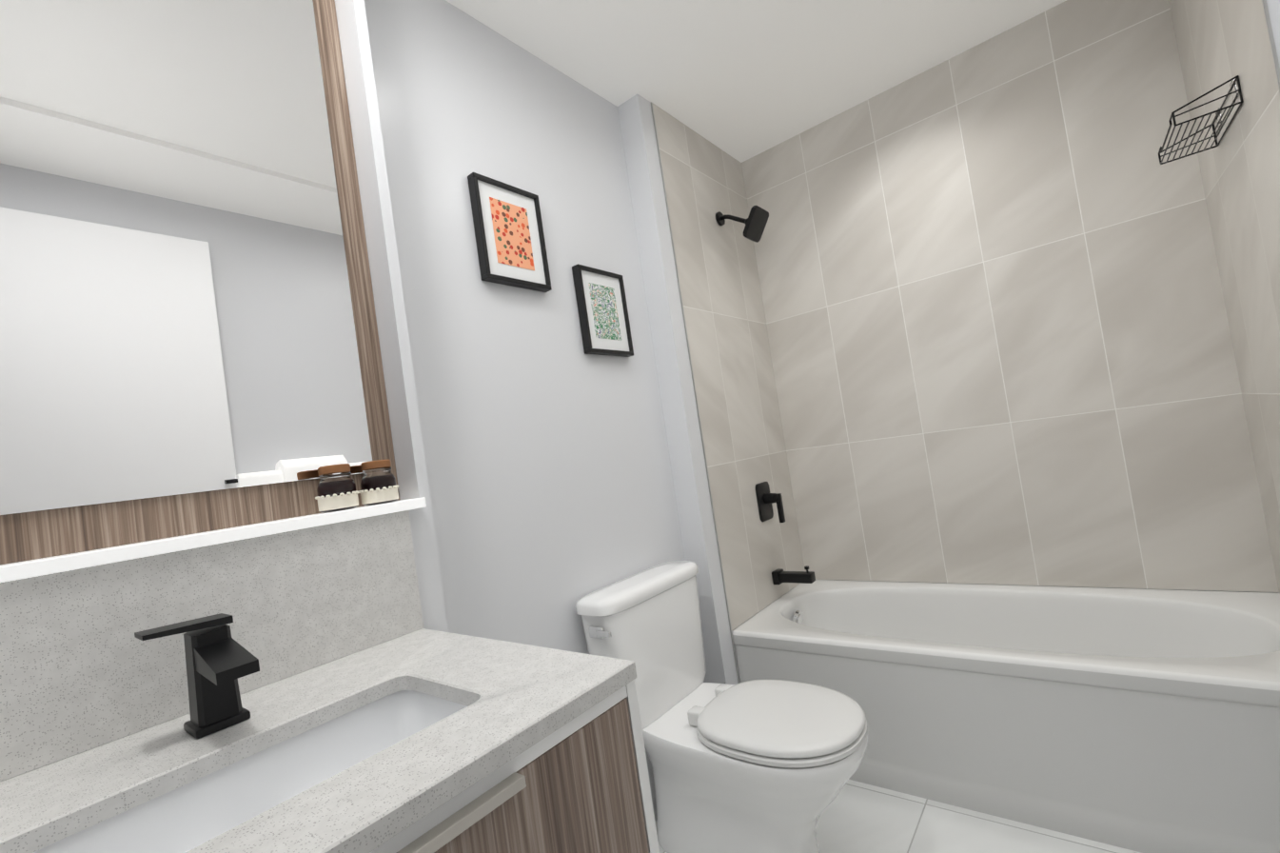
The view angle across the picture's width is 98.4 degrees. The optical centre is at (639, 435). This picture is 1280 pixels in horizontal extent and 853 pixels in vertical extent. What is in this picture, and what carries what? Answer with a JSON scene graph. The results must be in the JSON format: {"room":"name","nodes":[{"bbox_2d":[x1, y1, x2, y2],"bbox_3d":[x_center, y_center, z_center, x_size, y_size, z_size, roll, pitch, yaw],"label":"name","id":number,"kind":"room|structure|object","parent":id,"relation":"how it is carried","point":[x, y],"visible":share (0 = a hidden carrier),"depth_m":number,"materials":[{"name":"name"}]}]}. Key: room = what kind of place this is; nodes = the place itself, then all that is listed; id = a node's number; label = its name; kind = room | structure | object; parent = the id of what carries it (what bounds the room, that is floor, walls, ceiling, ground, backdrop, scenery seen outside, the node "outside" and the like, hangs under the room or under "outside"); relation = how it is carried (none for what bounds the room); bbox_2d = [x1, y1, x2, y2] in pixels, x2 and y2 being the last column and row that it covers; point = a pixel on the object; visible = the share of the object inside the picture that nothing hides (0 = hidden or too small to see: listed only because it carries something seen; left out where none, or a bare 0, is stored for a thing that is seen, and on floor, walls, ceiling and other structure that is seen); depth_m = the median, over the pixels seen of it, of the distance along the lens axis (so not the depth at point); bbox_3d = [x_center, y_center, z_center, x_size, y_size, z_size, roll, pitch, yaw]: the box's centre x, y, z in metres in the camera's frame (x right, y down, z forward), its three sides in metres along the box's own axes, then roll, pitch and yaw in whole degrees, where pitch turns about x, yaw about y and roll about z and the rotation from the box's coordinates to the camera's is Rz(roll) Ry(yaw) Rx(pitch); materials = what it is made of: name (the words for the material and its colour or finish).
{"room":"bathroom","nodes":[
{"label":"bathroom","id":0,"kind":"room"},
{"bbox_2d":[0,0,448,631],"bbox_3d":[-0.801,0.057,0.842,0.150,2.510,0.930,-10,-3,38],"label":"wall","id":1,"kind":"structure","parent":0,"point":[383,259],"depth_m":1.17,"materials":[{"name":"white paint"}]},
{"bbox_2d":[0,0,426,582],"bbox_3d":[-0.813,-0.481,0.870,0.106,1.330,0.783,-10,-3,38],"label":"mirror","id":2,"kind":"object","parent":1,"relation":"attached to","point":[188,339],"visible":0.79,"depth_m":0.93,"materials":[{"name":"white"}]},
{"bbox_2d":[315,463,359,512],"bbox_3d":[-0.569,0.099,1.036,0.073,0.085,0.073,-10,-3,38],"label":"jar","id":3,"kind":"object","parent":2,"relation":"on","point":[336,490],"visible":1,"depth_m":1.01,"materials":[{"name":"clear glass"}]},
{"bbox_2d":[359,459,398,505],"bbox_3d":[-0.519,0.093,1.096,0.073,0.085,0.073,-10,-3,38],"label":"jar","id":4,"kind":"object","parent":2,"relation":"on","point":[379,485],"visible":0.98,"depth_m":1.07,"materials":[{"name":"clear glass"}]},
{"bbox_2d":[364,0,703,821],"bbox_3d":[-0.589,0.045,1.389,0.200,2.510,3.810,-10,-3,38],"label":"wall","id":5,"kind":"structure","parent":0,"point":[549,472],"depth_m":1.58,"materials":[{"name":"white paint"}]},
{"bbox_2d":[467,172,551,292],"bbox_3d":[-0.374,-0.581,1.606,0.030,0.296,0.235,-10,-3,38],"label":"picture frame","id":6,"kind":"object","parent":5,"relation":"attached to","point":[509,235],"visible":0.98,"depth_m":1.59,"materials":[{"name":"black"}]},
{"bbox_2d":[571,263,633,356],"bbox_3d":[-0.122,-0.418,1.884,0.030,0.290,0.226,-10,-3,38],"label":"picture frame","id":7,"kind":"object","parent":5,"relation":"attached to","point":[602,310],"visible":1,"depth_m":1.87,"materials":[{"name":"black"}]},
{"bbox_2d":[617,94,780,684],"bbox_3d":[0.420,-0.067,2.426,0.099,2.510,0.922,-10,-3,38],"label":"wall","id":8,"kind":"structure","parent":0,"point":[696,518],"depth_m":2.07,"materials":[{"name":"white paint"}]},
{"bbox_2d":[650,101,805,683],"bbox_3d":[0.452,-0.073,2.384,0.005,2.510,0.730,-10,-3,38],"label":"shower wall tile","id":9,"kind":"structure","parent":8,"relation":"attached to","point":[735,387],"depth_m":2.33,"materials":[{"name":"grey tile"}]},
{"bbox_2d":[715,205,768,242],"bbox_3d":[0.440,-0.914,2.379,0.210,0.174,0.132,-10,-3,38],"label":"shower head","id":10,"kind":"object","parent":9,"relation":"attached to","point":[755,222],"visible":1,"depth_m":2.34},
{"bbox_2d":[755,481,785,522],"bbox_3d":[0.573,0.290,2.387,0.082,0.177,0.120,-10,-3,38],"label":"tub valve","id":11,"kind":"object","parent":9,"relation":"attached to","point":[766,499],"visible":1,"depth_m":2.37,"materials":[{"name":"black metal"}]},
{"bbox_2d":[771,565,815,584],"bbox_3d":[0.652,0.593,2.346,0.172,0.074,0.060,-10,-3,38],"label":"tub spout","id":12,"kind":"object","parent":9,"relation":"attached to","point":[779,576],"visible":1,"depth_m":2.33,"materials":[{"name":"black metal"}]},
{"bbox_2d":[445,0,1066,162],"bbox_3d":[-0.102,-1.356,0.826,2.030,0.120,3.910,-10,-3,38],"label":"ceiling","id":13,"kind":"structure","parent":0,"point":[740,81],"depth_m":1.94,"materials":[{"name":"white paint"}]},
{"bbox_2d":[655,779,1141,852],"bbox_3d":[0.276,1.215,0.736,2.030,0.100,3.910,-10,-3,38],"label":"floor","id":14,"kind":"structure","parent":0,"point":[856,817],"depth_m":1.56,"materials":[{"name":"tile"}]},
{"bbox_2d":[0,510,659,852],"bbox_3d":[-0.402,0.692,0.618,0.570,1.124,0.748,-10,-3,38],"label":"bathroom vanity","id":15,"kind":"object","parent":14,"relation":"on","point":[318,689],"visible":1,"depth_m":0.71,"materials":[{"name":"stone"}]},
{"bbox_2d":[575,560,867,852],"bbox_3d":[0.270,0.799,1.556,0.706,0.782,0.500,-10,-3,38],"label":"toilet","id":16,"kind":"object","parent":14,"relation":"on","point":[762,766],"visible":0.96,"depth_m":1.50,"materials":[{"name":"white ceramic"}]},
{"bbox_2d":[731,579,1279,852],"bbox_3d":[1.190,0.838,1.880,1.523,0.460,0.728,-10,-3,38],"label":"bathtub","id":17,"kind":"object","parent":14,"relation":"on","point":[1142,720],"visible":0.92,"depth_m":1.58,"materials":[{"name":"white ceramic"}]},
{"bbox_2d":[837,579,1279,592],"bbox_3d":[1.299,-0.203,2.242,1.525,2.510,0.105,-10,-3,38],"label":"wall","id":18,"kind":"structure","parent":0,"point":[1074,586],"depth_m":2.00,"materials":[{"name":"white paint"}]},
{"bbox_2d":[741,0,1279,591],"bbox_3d":[1.232,-0.427,2.207,1.525,2.048,0.004,-10,-3,38],"label":"wall tile","id":19,"kind":"structure","parent":18,"relation":"attached to","point":[996,320],"depth_m":2.06,"materials":[{"name":"beige tile"}]},
{"bbox_2d":[1266,0,1279,67],"bbox_3d":[1.714,-0.293,1.384,0.206,2.510,0.922,-10,-3,38],"label":"wall","id":20,"kind":"structure","parent":0,"point":[1273,6],"depth_m":1.10,"materials":[{"name":"white paint"}]},
{"bbox_2d":[1168,0,1279,592],"bbox_3d":[1.599,-0.276,1.407,0.005,2.510,0.814,-10,-3,38],"label":"wall tile","id":21,"kind":"structure","parent":20,"relation":"attached to","point":[1219,42],"depth_m":1.45,"materials":[{"name":"grey tile"}]},
{"bbox_2d":[1158,75,1243,164],"bbox_3d":[1.464,-0.824,1.457,0.120,0.077,0.304,-10,-3,38],"label":"wire basket","id":22,"kind":"object","parent":21,"relation":"attached to","point":[1233,90],"visible":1,"depth_m":1.41,"materials":[{"name":"matte black metal"}]}
]}

